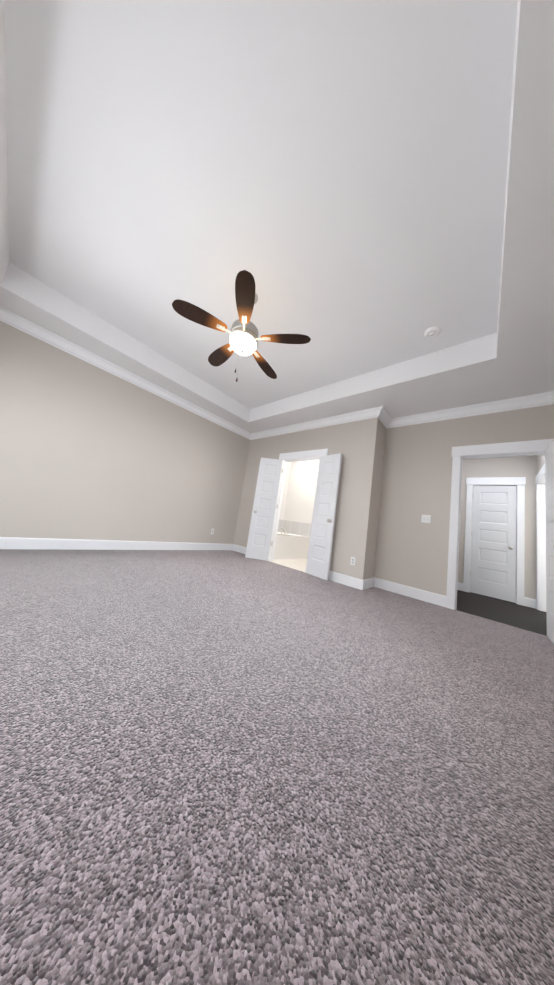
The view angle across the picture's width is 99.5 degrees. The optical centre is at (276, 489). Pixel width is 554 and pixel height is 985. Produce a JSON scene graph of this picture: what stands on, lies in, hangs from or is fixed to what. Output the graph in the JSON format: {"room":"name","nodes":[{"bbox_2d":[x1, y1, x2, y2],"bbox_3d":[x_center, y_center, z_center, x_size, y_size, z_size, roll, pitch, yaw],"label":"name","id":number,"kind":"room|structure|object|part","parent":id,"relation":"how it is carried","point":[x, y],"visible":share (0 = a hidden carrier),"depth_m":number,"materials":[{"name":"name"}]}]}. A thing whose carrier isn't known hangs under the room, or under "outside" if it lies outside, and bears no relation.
{"room":"empty bedroom","nodes":[
{"label":"empty bedroom","id":0,"kind":"room"},
{"bbox_2d":[0,321,291,543],"bbox_3d":[-1.893,-0.276,4.381,0.120,2.740,6.470,1,-10,42],"label":"wall","id":1,"kind":"structure","parent":0,"point":[88,451],"depth_m":3.49,"materials":[{"name":"beige paint"}]},
{"bbox_2d":[0,537,232,549],"bbox_3d":[-2.514,0.855,3.611,0.015,0.140,4.670,1,-10,42],"label":"baseboard","id":2,"kind":"structure","parent":1,"relation":"attached to","point":[85,544],"depth_m":3.46,"materials":[{"name":"white paint"}]},
{"bbox_2d":[0,306,251,439],"bbox_3d":[-2.081,-1.697,3.963,0.100,0.118,4.580,1,-10,42],"label":"crown molding","id":3,"kind":"structure","parent":1,"relation":"attached to","point":[10,318],"depth_m":3.44,"materials":[{"name":"white paint"}]},
{"bbox_2d":[277,519,283,531],"bbox_3d":[-0.335,0.886,6.071,0.012,0.345,1.550,1,-10,42],"label":"trim","id":4,"kind":"structure","parent":1,"relation":"attached to","point":[280,525],"depth_m":6.55,"materials":[{"name":"tile"}]},
{"bbox_2d":[0,549,553,984],"bbox_3d":[-0.544,1.042,2.127,4.940,0.060,5.172,1,-10,42],"label":"floor carpet","id":5,"kind":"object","parent":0,"point":[224,767],"visible":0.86,"depth_m":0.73,"materials":[{"name":"grey carpet"}]},
{"bbox_2d":[0,0,553,432],"bbox_3d":[-0.128,-1.843,2.513,4.940,0.340,5.160,1,-10,42],"label":"ceiling","id":6,"kind":"structure","parent":0,"point":[361,192],"depth_m":1.61,"materials":[{"name":"white paint"}]},
{"bbox_2d":[172,270,310,381],"bbox_3d":[-0.358,-1.518,2.408,1.253,0.971,1.281,1,-10,42],"label":"ceiling fan","id":7,"kind":"object","parent":6,"relation":"hanging from","point":[246,296],"depth_m":2.24,"materials":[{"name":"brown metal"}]},
{"bbox_3d":[-0.347,-1.434,2.354,0.272,0.098,0.272,1,-10,42],"label":"ceiling fan shade","id":8,"kind":"part","parent":7,"relation":"part of","materials":[{"name":"white glass"}]},
{"bbox_2d":[424,326,439,337],"bbox_3d":[1.667,-1.683,2.521,0.144,0.038,0.144,1,-10,42],"label":"smoke detector","id":9,"kind":"object","parent":6,"relation":"attached to","point":[432,331],"visible":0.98,"depth_m":2.50,"materials":[{"name":"white plastic"}]},
{"bbox_2d":[270,558,306,571],"bbox_3d":[0.594,1.596,4.991,2.860,0.060,1.660,1,-10,42],"label":"floor","id":10,"kind":"structure","parent":0,"point":[299,564],"depth_m":4.70,"materials":[{"name":"beige tile"}]},
{"bbox_2d":[273,528,309,559],"bbox_3d":[0.000,1.235,5.687,1.004,0.664,1.514,1,-10,42],"label":"deck","id":11,"kind":"object","parent":10,"relation":"on","point":[290,546],"visible":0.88,"depth_m":5.30,"materials":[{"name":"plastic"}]},
{"bbox_2d":[284,460,318,523],"bbox_3d":[1.370,0.396,5.833,3.100,2.740,0.120,1,-10,42],"label":"wall","id":12,"kind":"structure","parent":0,"point":[298,496],"depth_m":6.45,"materials":[{"name":"paint"}]},
{"bbox_2d":[282,520,310,536],"bbox_3d":[0.552,1.045,6.293,0.990,0.345,0.012,1,-10,42],"label":"trim","id":13,"kind":"structure","parent":12,"relation":"attached to","point":[298,528],"depth_m":6.29,"materials":[{"name":"tile"}]},
{"bbox_2d":[233,417,386,579],"bbox_3d":[0.443,0.106,4.689,2.980,2.740,0.460,1,-10,42],"label":"wall","id":14,"kind":"structure","parent":0,"point":[359,445],"depth_m":3.79,"materials":[{"name":"beige paint"}]},
{"bbox_2d":[232,544,245,553],"bbox_3d":[-0.607,1.317,4.972,1.020,0.140,0.015,1,-10,42],"label":"baseboard","id":15,"kind":"structure","parent":14,"relation":"attached to","point":[237,548],"depth_m":5.16,"materials":[{"name":"white paint"}]},
{"bbox_2d":[245,457,282,560],"bbox_3d":[-0.263,0.357,4.684,0.395,2.020,0.326,1,-10,42],"label":"bathroom door","id":16,"kind":"structure","parent":14,"relation":"in","point":[262,516],"depth_m":4.67,"materials":[{"name":"white paint"}]},
{"bbox_2d":[268,448,327,560],"bbox_3d":[0.375,0.347,4.454,1.124,2.185,0.168,1,-10,42],"label":"door frame","id":17,"kind":"structure","parent":14,"relation":"attached to","point":[302,456],"depth_m":4.68,"materials":[{"name":"white paint"}]},
{"bbox_2d":[252,406,387,439],"bbox_3d":[0.531,-1.232,4.584,2.960,0.118,0.100,1,-10,42],"label":"crown molding","id":18,"kind":"structure","parent":14,"relation":"attached to","point":[380,412],"depth_m":4.24,"materials":[{"name":"white paint"}]},
{"bbox_2d":[306,453,341,579],"bbox_3d":[0.757,0.396,3.873,0.452,2.020,0.182,1,-10,42],"label":"bathroom door","id":19,"kind":"structure","parent":14,"relation":"in","point":[322,527],"depth_m":3.86,"materials":[{"name":"white paint"}]},
{"bbox_2d":[328,571,364,589],"bbox_3d":[0.913,1.355,3.623,0.845,0.140,0.015,1,-10,42],"label":"baseboard","id":20,"kind":"structure","parent":14,"relation":"attached to","point":[350,581],"depth_m":3.50,"materials":[{"name":"white paint"}]},
{"bbox_2d":[350,557,355,565],"bbox_3d":[1.135,1.071,3.507,0.072,0.118,0.008,1,-10,42],"label":"outlet","id":21,"kind":"object","parent":14,"relation":"attached to","point":[353,559],"visible":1,"depth_m":3.50,"materials":[{"name":"white plastic"}]},
{"bbox_2d":[364,577,374,589],"bbox_3d":[1.370,1.407,3.515,0.015,0.140,0.420,1,-10,42],"label":"baseboard","id":22,"kind":"structure","parent":14,"relation":"attached to","point":[369,582],"depth_m":3.53,"materials":[{"name":"white paint"}]},
{"bbox_2d":[379,414,391,425],"bbox_3d":[1.746,-1.162,3.801,0.100,0.118,0.330,1,-10,42],"label":"crown molding","id":23,"kind":"structure","parent":14,"relation":"attached to","point":[386,421],"depth_m":3.89,"materials":[{"name":"white paint"}]},
{"bbox_2d":[374,404,553,595],"bbox_3d":[2.478,0.209,3.263,2.200,2.740,0.120,1,-10,42],"label":"wall","id":24,"kind":"structure","parent":0,"point":[411,550],"depth_m":3.44,"materials":[{"name":"beige paint"}]},
{"bbox_2d":[374,578,445,606],"bbox_3d":[1.865,1.461,3.381,0.935,0.140,0.015,1,-10,42],"label":"baseboard","id":25,"kind":"structure","parent":24,"relation":"attached to","point":[419,594],"depth_m":3.33,"materials":[{"name":"white paint"}]},
{"bbox_2d":[421,515,430,522],"bbox_3d":[2.155,0.424,3.395,0.118,0.118,0.020,1,-10,42],"label":"light switch","id":26,"kind":"object","parent":24,"relation":"attached to","point":[425,518],"visible":1,"depth_m":3.40,"materials":[{"name":"white plastic"}]},
{"bbox_2d":[385,392,551,427],"bbox_3d":[2.553,-1.100,3.393,1.850,0.118,0.100,1,-10,42],"label":"crown molding","id":27,"kind":"structure","parent":24,"relation":"attached to","point":[542,399],"depth_m":3.21,"materials":[{"name":"white paint"}]},
{"bbox_2d":[446,439,553,609],"bbox_3d":[2.779,0.489,2.924,1.024,2.185,0.168,1,-10,42],"label":"door frame","id":28,"kind":"structure","parent":24,"relation":"attached to","point":[519,448],"depth_m":3.11,"materials":[{"name":"white paint"}]},
{"bbox_2d":[545,440,553,642],"bbox_3d":[2.750,0.470,2.281,0.184,2.020,0.833,1,-10,42],"label":"entry door","id":29,"kind":"structure","parent":24,"relation":"in","point":[549,478],"depth_m":2.47,"materials":[{"name":"white paint"}]},
{"bbox_2d":[548,390,553,404],"bbox_3d":[1.649,-1.572,0.877,0.100,0.118,5.160,1,-10,42],"label":"crown molding","id":30,"kind":"structure","parent":24,"relation":"attached to","point":[549,403],"depth_m":2.77,"materials":[{"name":"white paint"}]},
{"bbox_2d":[455,590,546,635],"bbox_3d":[2.867,1.756,3.730,4.340,0.060,1.888,1,-10,42],"label":"floor","id":31,"kind":"structure","parent":0,"point":[518,616],"depth_m":3.26,"materials":[{"name":"brown wood"}]},
{"bbox_2d":[458,455,544,598],"bbox_3d":[3.140,0.405,4.000,4.540,2.740,1.900,1,-10,42],"label":"wall","id":32,"kind":"structure","parent":0,"point":[528,467],"depth_m":4.22,"materials":[{"name":"beige paint"}]},
{"bbox_2d":[457,582,462,590],"bbox_3d":[2.686,1.820,5.145,2.195,0.140,0.015,1,-10,42],"label":"baseboard","id":33,"kind":"structure","parent":32,"relation":"attached to","point":[460,585],"depth_m":4.44,"materials":[{"name":"white paint"}]},
{"bbox_2d":[470,485,516,602],"bbox_3d":[3.956,0.919,4.303,0.606,2.020,0.184,1,-10,42],"label":"closet door","id":34,"kind":"structure","parent":32,"relation":"in","point":[493,557],"depth_m":4.27,"materials":[{"name":"white paint"}]},
{"bbox_2d":[463,477,525,605],"bbox_3d":[3.994,0.858,4.338,0.819,2.185,0.168,1,-10,42],"label":"trim","id":35,"kind":"structure","parent":32,"relation":"attached to","point":[519,483],"depth_m":4.23,"materials":[{"name":"white paint"}]},
{"bbox_2d":[535,464,546,611],"bbox_3d":[4.057,0.755,3.508,0.146,2.185,1.034,1,-10,42],"label":"door frame","id":36,"kind":"structure","parent":32,"relation":"attached to","point":[540,545],"depth_m":3.81,"materials":[{"name":"white paint"}]}
]}

